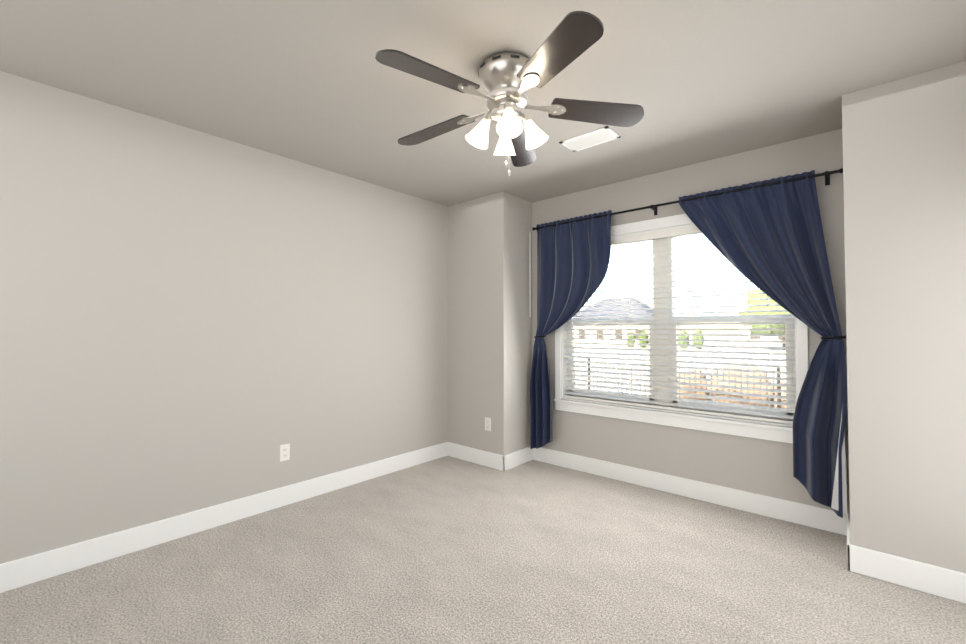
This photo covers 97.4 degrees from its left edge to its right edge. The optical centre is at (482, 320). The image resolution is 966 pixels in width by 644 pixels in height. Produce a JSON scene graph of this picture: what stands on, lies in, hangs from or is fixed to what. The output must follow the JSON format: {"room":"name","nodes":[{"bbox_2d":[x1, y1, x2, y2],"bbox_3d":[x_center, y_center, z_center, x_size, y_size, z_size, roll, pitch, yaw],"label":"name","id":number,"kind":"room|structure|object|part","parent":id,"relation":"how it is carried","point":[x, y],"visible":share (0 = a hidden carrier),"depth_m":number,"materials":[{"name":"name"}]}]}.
{"room":"empty bedroom","nodes":[
{"label":"empty bedroom","id":0,"kind":"room"},
{"bbox_2d":[0,71,447,563],"bbox_3d":[-1.547,0.066,2.912,0.150,2.440,4.650,-1,-2,41],"label":"wall","id":1,"kind":"structure","parent":0,"point":[191,320],"depth_m":2.53,"materials":[{"name":"grey paint"}]},
{"bbox_2d":[0,442,447,592],"bbox_3d":[-1.630,1.214,2.666,0.015,0.132,3.910,-1,-2,41],"label":"baseboard","id":2,"kind":"structure","parent":1,"relation":"attached to","point":[14,574],"depth_m":2.51,"materials":[{"name":"white paint"}]},
{"bbox_2d":[280,443,289,461],"bbox_3d":[-1.383,0.922,2.961,0.006,0.114,0.070,-1,-2,41],"label":"electrical outlet","id":3,"kind":"object","parent":1,"relation":"attached to","point":[284,452],"visible":1,"depth_m":2.96,"materials":[{"name":"white plastic"}]},
{"bbox_2d":[0,456,965,643],"bbox_3d":[-0.106,1.316,1.621,3.980,0.120,4.650,-1,-2,41],"label":"floor","id":4,"kind":"structure","parent":0,"point":[447,550],"depth_m":2.07,"materials":[{"name":"carpet"}]},
{"bbox_2d":[0,0,965,206],"bbox_3d":[-0.106,-1.243,1.680,3.980,0.120,4.650,-1,-2,41],"label":"ceiling","id":5,"kind":"structure","parent":0,"point":[316,83],"depth_m":1.99,"materials":[{"name":"grey paint"}]},
{"bbox_2d":[375,11,643,175],"bbox_3d":[0.073,-0.921,1.969,1.237,0.510,1.233,-1,-2,41],"label":"ceiling fan","id":6,"kind":"object","parent":5,"relation":"hanging from","point":[508,79],"visible":1,"depth_m":1.89,"materials":[{"name":"black wood"}]},
{"bbox_3d":[-0.214,-0.991,1.698,0.450,0.008,0.146,-4,13,-40],"label":"blade","id":7,"kind":"part","parent":6,"relation":"part of","materials":[{"name":"brown wood"}]},
{"label":"blade","id":8,"kind":"part","parent":6,"relation":"part of","materials":[{"name":"wood"}]},
{"bbox_3d":[-0.008,-0.877,1.970,0.116,0.108,0.116,22,-2,42],"label":"lamp shade","id":9,"kind":"part","parent":6,"relation":"part of","materials":[{"name":"white glass"}]},
{"bbox_3d":[0.020,-0.940,1.972,0.050,0.051,0.049,-1,-2,41],"label":"arm","id":10,"kind":"part","parent":6,"relation":"part of"},
{"bbox_3d":[0.108,-0.874,2.092,0.116,0.108,0.116,19,29,37],"label":"lamp shade","id":11,"kind":"part","parent":6,"relation":"part of","materials":[{"name":"white glass"}]},
{"bbox_3d":[0.111,-1.033,1.976,0.260,0.286,0.260,-1,-2,41],"label":"motor","id":12,"kind":"part","parent":6,"relation":"part of","materials":[{"name":"silver metal"}]},
{"bbox_3d":[0.114,-0.942,1.883,0.049,0.051,0.050,-1,-2,41],"label":"arm","id":13,"kind":"part","parent":6,"relation":"part of"},
{"bbox_3d":[0.114,-0.879,1.854,0.116,0.108,0.116,-21,-32,36],"label":"lamp shade","id":14,"kind":"part","parent":6,"relation":"part of","materials":[{"name":"white glass"}]},
{"bbox_3d":[0.211,-0.975,2.391,0.146,0.008,0.450,-13,-8,12],"label":"blade","id":15,"kind":"part","parent":6,"relation":"part of","materials":[{"name":"brown wood"}]},
{"bbox_3d":[0.202,-0.940,1.976,0.050,0.051,0.049,-1,-2,41],"label":"arm","id":16,"kind":"part","parent":6,"relation":"part of"},
{"bbox_3d":[0.230,-0.877,1.976,0.116,0.108,0.116,-25,-1,41],"label":"lamp shade","id":17,"kind":"part","parent":6,"relation":"part of","materials":[{"name":"white glass"}]},
{"bbox_3d":[0.275,-0.994,1.580,0.146,0.008,0.450,14,-3,-22],"label":"blade","id":18,"kind":"part","parent":6,"relation":"part of","materials":[{"name":"brown wood"}]},
{"bbox_3d":[0.537,-0.984,2.009,0.450,0.008,0.146,4,-14,-4],"label":"blade","id":19,"kind":"part","parent":6,"relation":"part of","materials":[{"name":"brown wood"}]},
{"bbox_2d":[559,126,620,151],"bbox_3d":[0.683,-1.155,2.715,0.330,0.009,0.190,-1,-2,41],"label":"ceiling vent","id":20,"kind":"object","parent":5,"relation":"in","point":[593,138],"visible":1,"depth_m":2.70,"materials":[{"name":"white metal"}]},
{"bbox_2d":[447,191,531,455],"bbox_3d":[0.061,0.093,4.102,0.700,2.440,0.440,-1,-2,41],"label":"wall","id":21,"kind":"structure","parent":0,"point":[489,291],"depth_m":3.89,"materials":[{"name":"grey paint"}]},
{"bbox_2d":[448,442,507,470],"bbox_3d":[-0.072,1.243,3.889,0.685,0.132,0.015,-1,-2,41],"label":"baseboard","id":22,"kind":"structure","parent":21,"relation":"attached to","point":[488,459],"depth_m":3.85,"materials":[{"name":"white paint"}]},
{"bbox_2d":[485,417,490,430],"bbox_3d":[0.043,0.930,3.803,0.070,0.114,0.006,-1,-2,41],"label":"electrical outlet","id":23,"kind":"object","parent":21,"relation":"attached to","point":[487,424],"visible":1,"depth_m":3.79,"materials":[{"name":"white plastic"}]},
{"bbox_2d":[508,446,531,469],"bbox_3d":[0.327,1.241,3.836,0.015,0.132,0.390,-1,-2,41],"label":"baseboard","id":24,"kind":"structure","parent":21,"relation":"attached to","point":[519,457],"depth_m":3.83,"materials":[{"name":"white paint"}]},
{"bbox_2d":[532,129,849,513],"bbox_3d":[1.377,0.076,3.342,3.680,2.440,0.150,-1,-2,41],"label":"wall","id":25,"kind":"structure","parent":0,"point":[757,466],"depth_m":3.05,"materials":[{"name":"grey paint"}]},
{"bbox_2d":[554,399,792,431],"bbox_3d":[1.341,0.704,3.236,1.847,0.022,0.034,-1,-2,41],"label":"window sill","id":26,"kind":"structure","parent":25,"relation":"attached to","point":[760,425],"depth_m":3.10,"materials":[{"name":"white paint"}]},
{"bbox_2d":[561,224,797,426],"bbox_3d":[1.402,-0.005,3.322,1.717,1.400,0.150,-1,-2,41],"label":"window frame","id":27,"kind":"structure","parent":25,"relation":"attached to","point":[661,243],"depth_m":3.32,"materials":[{"name":"white paint"}]},
{"bbox_2d":[555,214,808,443],"bbox_3d":[1.393,0.005,3.312,1.827,1.580,0.165,-1,-2,41],"label":"window","id":28,"kind":"structure","parent":25,"relation":"in","point":[760,413],"depth_m":3.20,"materials":[{"name":"white paint"}]},
{"bbox_2d":[580,309,580,382],"bbox_3d":[0.866,0.021,3.773,0.003,1.306,0.002,-1,-2,41],"label":"blind cord","id":29,"kind":"object","parent":28,"relation":"attached to","point":[580,309],"depth_m":3.77,"materials":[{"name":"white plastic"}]},
{"bbox_2d":[629,269,630,402],"bbox_3d":[1.186,0.013,3.430,0.003,1.306,0.002,-1,-2,41],"label":"blind cord","id":30,"kind":"object","parent":28,"relation":"attached to","point":[629,269],"depth_m":3.43,"materials":[{"name":"white fabric"}]},
{"bbox_2d":[631,243,632,401],"bbox_3d":[1.217,0.013,3.465,0.003,1.306,0.002,-1,-2,41],"label":"blind cord","id":31,"kind":"object","parent":28,"relation":"attached to","point":[631,243],"depth_m":3.47,"materials":[{"name":"white fabric"}]},
{"bbox_2d":[574,322,785,408],"bbox_3d":[1.439,0.326,3.356,1.637,0.660,0.002,-1,-2,41],"label":"screen","id":32,"kind":"object","parent":28,"relation":"attached to","point":[781,326],"depth_m":3.20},
{"bbox_3d":[1.428,-0.004,3.352,1.637,1.320,0.004,-1,-2,41],"label":"glass","id":33,"kind":"part","parent":28,"relation":"part of","materials":[{"name":"clear glass"}]},
{"bbox_2d":[691,265,694,408],"bbox_3d":[1.538,0.006,3.122,0.003,1.306,0.002,-1,-2,41],"label":"blind cord","id":34,"kind":"object","parent":28,"relation":"attached to","point":[693,322],"depth_m":3.13,"materials":[{"name":"white plastic"}]},
{"bbox_2d":[767,296,770,417],"bbox_3d":[1.889,-0.002,2.814,0.003,1.306,0.002,-1,-2,41],"label":"blind cord","id":35,"kind":"object","parent":28,"relation":"attached to","point":[767,296],"depth_m":2.81,"materials":[{"name":"white plastic"}]},
{"bbox_2d":[529,168,846,517],"bbox_3d":[1.302,0.125,3.207,2.243,2.056,0.149,-1,-2,41],"label":"curtains","id":36,"kind":"object","parent":25,"relation":"attached to","point":[766,237],"visible":1,"depth_m":2.72,"materials":[{"name":"blue fabric"}]},
{"bbox_3d":[1.317,-0.852,3.250,2.200,0.070,0.099,-1,-2,41],"label":"rod","id":37,"kind":"part","parent":36,"relation":"part of","materials":[{"name":"black metal"}]},
{"bbox_2d":[532,447,848,533],"bbox_3d":[1.320,1.228,3.254,2.275,0.132,0.015,-1,-2,41],"label":"baseboard","id":38,"kind":"structure","parent":25,"relation":"attached to","point":[825,519],"depth_m":3.02,"materials":[{"name":"white paint"}]},
{"bbox_2d":[842,61,965,572],"bbox_3d":[2.289,0.048,2.127,0.705,2.440,0.475,-1,-2,41],"label":"wall","id":39,"kind":"structure","parent":0,"point":[904,162],"depth_m":2.03,"materials":[{"name":"grey paint"}]},
{"bbox_2d":[840,513,849,537],"bbox_3d":[2.017,1.207,2.335,0.015,0.132,0.420,-1,-2,41],"label":"baseboard","id":40,"kind":"structure","parent":39,"relation":"attached to","point":[846,531],"depth_m":2.51,"materials":[{"name":"white paint"}]},
{"bbox_2d":[847,538,965,603],"bbox_3d":[2.115,1.197,1.928,0.700,0.132,0.015,-1,-2,41],"label":"baseboard","id":41,"kind":"structure","parent":39,"relation":"attached to","point":[890,568],"depth_m":2.01,"materials":[{"name":"white paint"}]},
{"label":"outside","id":42,"kind":"structure","parent":0,"visible":0},
{"bbox_2d":[574,336,785,400],"bbox_3d":[52.201,4.382,89.463,200.000,0.200,196.400,-1,-2,41],"label":"ground","id":43,"kind":"structure","parent":42,"point":[724,349],"depth_m":27.48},
{"bbox_2d":[573,298,680,343],"bbox_3d":[21.839,0.099,68.561,17.000,7.400,12.000,-1,-2,41],"label":"house","id":44,"kind":"structure","parent":43,"relation":"on","point":[617,312],"depth_m":65.28,"materials":[{"name":"beige"}]},
{"bbox_2d":[627,331,635,347],"bbox_3d":[19.177,2.546,54.867,1.272,2.440,1.292,-1,-2,41],"label":"shrub","id":45,"kind":"object","parent":43,"relation":"on","point":[631,338],"depth_m":54.44,"materials":[{"name":"green plant"}]},
{"bbox_2d":[638,330,648,347],"bbox_3d":[20.328,2.494,53.782,1.215,2.516,1.306,-1,-2,41],"label":"shrub","id":46,"kind":"object","parent":43,"relation":"on","point":[641,342],"depth_m":53.46,"materials":[{"name":"green plant"}]},
{"bbox_2d":[574,359,780,407],"bbox_3d":[5.957,1.789,10.626,26.470,1.350,0.070,-1,-2,41],"label":"fence","id":47,"kind":"object","parent":43,"relation":"on","point":[778,381],"depth_m":11.10,"materials":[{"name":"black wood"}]},
{"bbox_2d":[574,349,785,368],"bbox_3d":[11.473,3.200,42.996,200.000,0.020,20.000,-1,-2,41],"label":"street","id":48,"kind":"structure","parent":43,"relation":"on","point":[683,353],"depth_m":35.52,"materials":[{"name":"white asphalt"}]},
{"bbox_2d":[678,331,689,348],"bbox_3d":[23.954,2.415,50.608,1.217,2.517,1.317,-1,-2,41],"label":"shrub","id":49,"kind":"object","parent":43,"relation":"on","point":[687,342],"depth_m":50.22,"materials":[{"name":"green plant"}]},
{"bbox_2d":[678,370,709,400],"bbox_3d":[6.311,2.059,12.927,1.403,1.172,1.453,-1,-2,41],"label":"bush","id":50,"kind":"object","parent":43,"relation":"on","point":[704,399],"depth_m":12.48,"materials":[{"name":"plant"}]},
{"bbox_2d":[692,330,704,348],"bbox_3d":[25.175,2.241,49.635,1.252,2.633,1.308,-1,-2,41],"label":"shrub","id":51,"kind":"object","parent":43,"relation":"on","point":[700,337],"depth_m":49.30,"materials":[{"name":"green plant"}]},
{"bbox_2d":[702,362,774,406],"bbox_3d":[7.048,1.886,11.713,1.952,1.514,1.907,-1,-2,41],"label":"bush","id":52,"kind":"object","parent":43,"relation":"on","point":[738,379],"depth_m":11.13,"materials":[{"name":"plant"}]},
{"bbox_2d":[742,322,782,346],"bbox_3d":[43.278,0.188,55.088,16.000,6.600,11.000,-1,-2,41],"label":"house","id":53,"kind":"structure","parent":43,"relation":"on","point":[765,338],"depth_m":55.10,"materials":[{"name":"beige"}]},
{"bbox_2d":[738,289,790,349],"bbox_3d":[33.138,-0.233,46.725,8.830,7.058,9.237,-1,-2,41],"label":"tree","id":54,"kind":"object","parent":43,"relation":"on","point":[760,307],"depth_m":45.41,"materials":[{"name":"green plant"}]},
{"bbox_2d":[772,382,785,407],"bbox_3d":[7.901,2.015,10.432,1.396,1.218,1.464,-1,-2,41],"label":"bush","id":55,"kind":"object","parent":43,"relation":"on","point":[784,400],"depth_m":10.37,"materials":[{"name":"plant"}]}
]}

